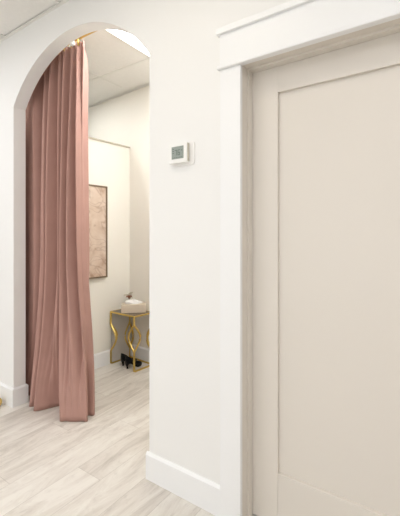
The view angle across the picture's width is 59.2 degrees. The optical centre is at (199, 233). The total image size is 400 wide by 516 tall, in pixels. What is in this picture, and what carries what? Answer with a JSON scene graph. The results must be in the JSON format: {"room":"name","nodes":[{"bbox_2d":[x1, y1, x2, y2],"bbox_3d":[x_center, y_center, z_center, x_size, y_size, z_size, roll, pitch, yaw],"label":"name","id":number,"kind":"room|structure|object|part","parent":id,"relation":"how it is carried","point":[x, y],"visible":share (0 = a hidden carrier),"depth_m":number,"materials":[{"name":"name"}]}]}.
{"room":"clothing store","nodes":[
{"label":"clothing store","id":0,"kind":"room"},
{"bbox_2d":[0,0,148,106],"bbox_3d":[-0.795,-1.533,0.875,6.900,0.094,5.350,0,0,34],"label":"ceiling","id":1,"kind":"structure","parent":0,"point":[105,53],"depth_m":2.95,"materials":[{"name":"tile"}]},
{"bbox_2d":[88,71,121,87],"bbox_3d":[-1.080,-1.484,3.137,0.024,0.003,1.033,0,0,34],"label":"trim","id":2,"kind":"structure","parent":1,"relation":"attached to","point":[88,71],"depth_m":3.38,"materials":[{"name":"white metal"}]},
{"bbox_2d":[88,58,148,82],"bbox_3d":[-0.235,-1.484,2.850,5.600,0.003,0.024,0,0,34],"label":"trim","id":3,"kind":"structure","parent":1,"relation":"attached to","point":[147,59],"depth_m":3.17,"materials":[{"name":"white metal"}]},
{"bbox_2d":[103,30,148,57],"bbox_3d":[-0.550,-1.484,2.776,0.024,0.003,1.033,0,0,34],"label":"trim","id":4,"kind":"structure","parent":1,"relation":"attached to","point":[103,30],"depth_m":2.74,"materials":[{"name":"white metal"}]},
{"bbox_2d":[105,29,148,56],"bbox_3d":[-0.339,-1.478,2.470,0.668,0.012,0.720,0,0,34],"label":"recessed light","id":5,"kind":"object","parent":1,"relation":"in","point":[127,38],"visible":0.09,"depth_m":2.67,"materials":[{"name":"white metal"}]},
{"bbox_2d":[88,138,129,368],"bbox_3d":[-1.118,0.193,3.262,0.104,2.175,1.128,0,0,39],"label":"wall","id":6,"kind":"structure","parent":0,"point":[109,164],"depth_m":3.50,"materials":[{"name":"white paint"}]},
{"bbox_2d":[89,184,107,278],"bbox_3d":[-1.114,-0.021,3.181,0.029,0.882,0.650,0,0,39],"label":"picture","id":7,"kind":"object","parent":6,"relation":"attached to","point":[98,195],"visible":0.41,"depth_m":3.35,"materials":[{"name":"beige paper"}]},
{"bbox_2d":[88,137,129,147],"bbox_3d":[-1.123,-0.902,3.267,0.110,0.014,1.128,0,0,39],"label":"trim","id":8,"kind":"structure","parent":6,"relation":"on","point":[88,137],"depth_m":3.46,"materials":[{"name":"beige wood"}]},
{"bbox_2d":[88,85,148,348],"bbox_3d":[-0.060,-0.103,3.202,5.550,2.766,0.100,0,0,39],"label":"wall","id":9,"kind":"structure","parent":0,"point":[124,119],"depth_m":3.61,"materials":[{"name":"white paint"}]},
{"bbox_2d":[88,84,148,107],"bbox_3d":[-0.333,-1.478,3.342,4.950,0.003,0.022,0,0,39],"label":"trim","id":10,"kind":"structure","parent":9,"relation":"attached to","point":[147,84],"depth_m":3.75,"materials":[{"name":"white metal"}]},
{"bbox_2d":[130,344,148,361],"bbox_3d":[-0.130,1.210,3.184,1.536,0.139,0.014,0,0,39],"label":"baseboard","id":11,"kind":"structure","parent":9,"relation":"attached to","point":[142,353],"depth_m":3.54,"materials":[{"name":"white"}]},
{"bbox_2d":[0,360,256,515],"bbox_3d":[-0.795,1.330,0.875,6.900,0.100,5.350,0,0,34],"label":"floor","id":12,"kind":"structure","parent":0,"point":[49,466],"depth_m":2.00,"materials":[{"name":"beige wood"}]},
{"bbox_2d":[121,353,136,365],"bbox_3d":[-0.699,1.219,3.471,0.077,0.123,0.180,0,0,44],"label":"shoe","id":13,"kind":"object","parent":12,"relation":"on","point":[122,354],"visible":0.53,"depth_m":3.41,"materials":[{"name":"black leather"}]},
{"bbox_2d":[110,309,148,371],"bbox_3d":[-0.670,1.020,3.453,0.363,0.520,0.254,0,0,39],"label":"side table","id":14,"kind":"object","parent":12,"relation":"on","point":[120,322],"visible":0.77,"depth_m":3.51,"materials":[{"name":"gold metal"}]},
{"bbox_3d":[-0.824,1.020,3.473,0.098,0.506,0.092,0,0,39],"label":"leg","id":15,"kind":"part","parent":14,"relation":"part of","materials":[{"name":"gold metal"}]},
{"bbox_3d":[-0.805,1.020,3.561,0.004,0.492,0.221,0,0,39],"label":"panel","id":16,"kind":"part","parent":14,"relation":"part of","materials":[{"name":"gold"}]},
{"bbox_3d":[-0.729,1.020,3.611,0.073,0.506,0.078,0,0,39],"label":"leg","id":17,"kind":"part","parent":14,"relation":"part of","materials":[{"name":"gold metal"}]},
{"bbox_3d":[-0.670,0.767,3.453,0.359,0.014,0.249,0,0,39],"label":"frame","id":18,"kind":"part","parent":14,"relation":"part of","materials":[{"name":"gold metal"}]},
{"bbox_3d":[-0.666,1.273,3.458,0.359,0.014,0.235,0,0,39],"label":"rail","id":19,"kind":"part","parent":14,"relation":"part of","materials":[{"name":"gold metal"}]},
{"bbox_2d":[121,299,145,312],"bbox_3d":[-0.647,0.697,3.434,0.232,0.124,0.104,0,0,-9],"label":"tissue box","id":20,"kind":"object","parent":14,"relation":"on","point":[130,306],"visible":1,"depth_m":3.39,"materials":[{"name":"beige"}]},
{"bbox_2d":[124,292,132,298],"bbox_3d":[-0.691,0.604,3.435,0.075,0.071,0.077,0,0,39],"label":"dried flower","id":21,"kind":"object","parent":20,"relation":"on","point":[129,295],"visible":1,"depth_m":3.43,"materials":[{"name":"beige plant"}]},
{"bbox_3d":[-0.617,1.020,3.307,0.098,0.506,0.092,0,0,39],"label":"leg","id":22,"kind":"part","parent":14,"relation":"part of","materials":[{"name":"gold metal"}]},
{"bbox_3d":[-0.516,1.020,3.433,0.098,0.506,0.092,0,0,39],"label":"leg","id":23,"kind":"part","parent":14,"relation":"part of","materials":[{"name":"gold metal"}]},
{"bbox_2d":[125,356,141,368],"bbox_3d":[-0.639,1.219,3.392,0.180,0.123,0.077,0,0,-42],"label":"shoe","id":24,"kind":"object","parent":12,"relation":"on","point":[128,360],"visible":0.94,"depth_m":3.35,"materials":[{"name":"black leather"}]},
{"bbox_2d":[0,0,290,483],"bbox_3d":[-0.150,-0.103,1.822,6.900,2.766,0.092,0,0,34],"label":"wall","id":25,"kind":"structure","parent":0,"point":[182,44],"depth_m":1.77,"materials":[{"name":"white paint"}]},
{"bbox_2d":[0,382,27,407],"bbox_3d":[-2.171,1.210,3.200,2.006,0.139,0.120,0,0,34],"label":"baseboard","id":26,"kind":"structure","parent":25,"relation":"attached to","point":[12,397],"depth_m":2.63,"materials":[{"name":"white"}]},
{"bbox_2d":[0,0,69,41],"bbox_3d":[-0.182,-1.478,1.775,6.900,0.003,0.022,0,0,34],"label":"trim","id":27,"kind":"structure","parent":25,"relation":"attached to","point":[59,4],"depth_m":2.42,"materials":[{"name":"white metal"}]},
{"bbox_2d":[69,31,95,44],"bbox_3d":[-0.767,-1.375,2.359,1.605,0.050,0.100,0,0,34],"label":"curtain rod","id":28,"kind":"object","parent":25,"relation":"attached to","point":[85,35],"visible":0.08,"depth_m":2.42,"materials":[{"name":"gold metal"}]},
{"bbox_2d":[26,37,94,421],"bbox_3d":[-1.083,-0.055,2.606,0.761,2.658,0.239,0,0,30],"label":"curtain","id":29,"kind":"object","parent":28,"relation":"hanging from","point":[59,334],"visible":0.98,"depth_m":2.53,"materials":[{"name":"fabric"}]},
{"bbox_2d":[169,141,194,166],"bbox_3d":[-0.089,-0.388,1.707,0.139,0.112,0.030,0,0,34],"label":"thermostat","id":30,"kind":"object","parent":25,"relation":"attached to","point":[180,154],"visible":1,"depth_m":1.69,"materials":[{"name":"white plastic"}]},
{"bbox_2d":[187,143,188,160],"bbox_3d":[-0.057,-0.392,1.682,0.002,0.084,0.014,0,0,34],"label":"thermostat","id":31,"kind":"object","parent":30,"relation":"attached to","point":[187,143],"depth_m":1.68,"materials":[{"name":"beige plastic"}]},
{"bbox_2d":[146,451,219,515],"bbox_3d":[-0.062,1.210,1.762,0.455,0.139,0.120,0,0,34],"label":"baseboard","id":32,"kind":"structure","parent":25,"relation":"attached to","point":[202,492],"depth_m":1.70,"materials":[{"name":"white wood"}]},
{"bbox_2d":[220,65,241,515],"bbox_3d":[0.138,0.273,1.558,0.102,2.014,0.020,0,0,34],"label":"trim","id":33,"kind":"structure","parent":25,"relation":"attached to","point":[230,78],"depth_m":1.55,"materials":[{"name":"white wood"}]},
{"bbox_2d":[216,0,399,71],"bbox_3d":[0.521,-0.825,1.287,1.068,0.182,0.036,0,0,34],"label":"trim","id":34,"kind":"structure","parent":25,"relation":"attached to","point":[291,25],"depth_m":1.38,"materials":[{"name":"white wood"}]},
{"bbox_2d":[242,18,399,515],"bbox_3d":[0.568,0.270,1.356,0.840,2.020,0.034,0,0,34],"label":"trim","id":35,"kind":"structure","parent":25,"relation":"attached to","point":[394,29],"depth_m":1.58,"materials":[{"name":"beige paint"}]},
{"bbox_2d":[252,32,399,515],"bbox_3d":[0.589,0.268,1.387,0.834,2.009,0.038,0,0,34],"label":"door","id":36,"kind":"structure","parent":25,"relation":"in","point":[326,126],"depth_m":1.43,"materials":[{"name":"beige paint"}]},
{"bbox_3d":[0.589,1.159,1.387,0.580,0.227,0.038,0,0,34],"label":"rail","id":37,"kind":"part","parent":36,"relation":"part of","materials":[{"name":"beige paint"}]},
{"bbox_3d":[0.589,-0.677,1.387,0.580,0.119,0.038,0,0,34],"label":"rail","id":38,"kind":"part","parent":36,"relation":"part of","materials":[{"name":"beige paint"}]}
]}

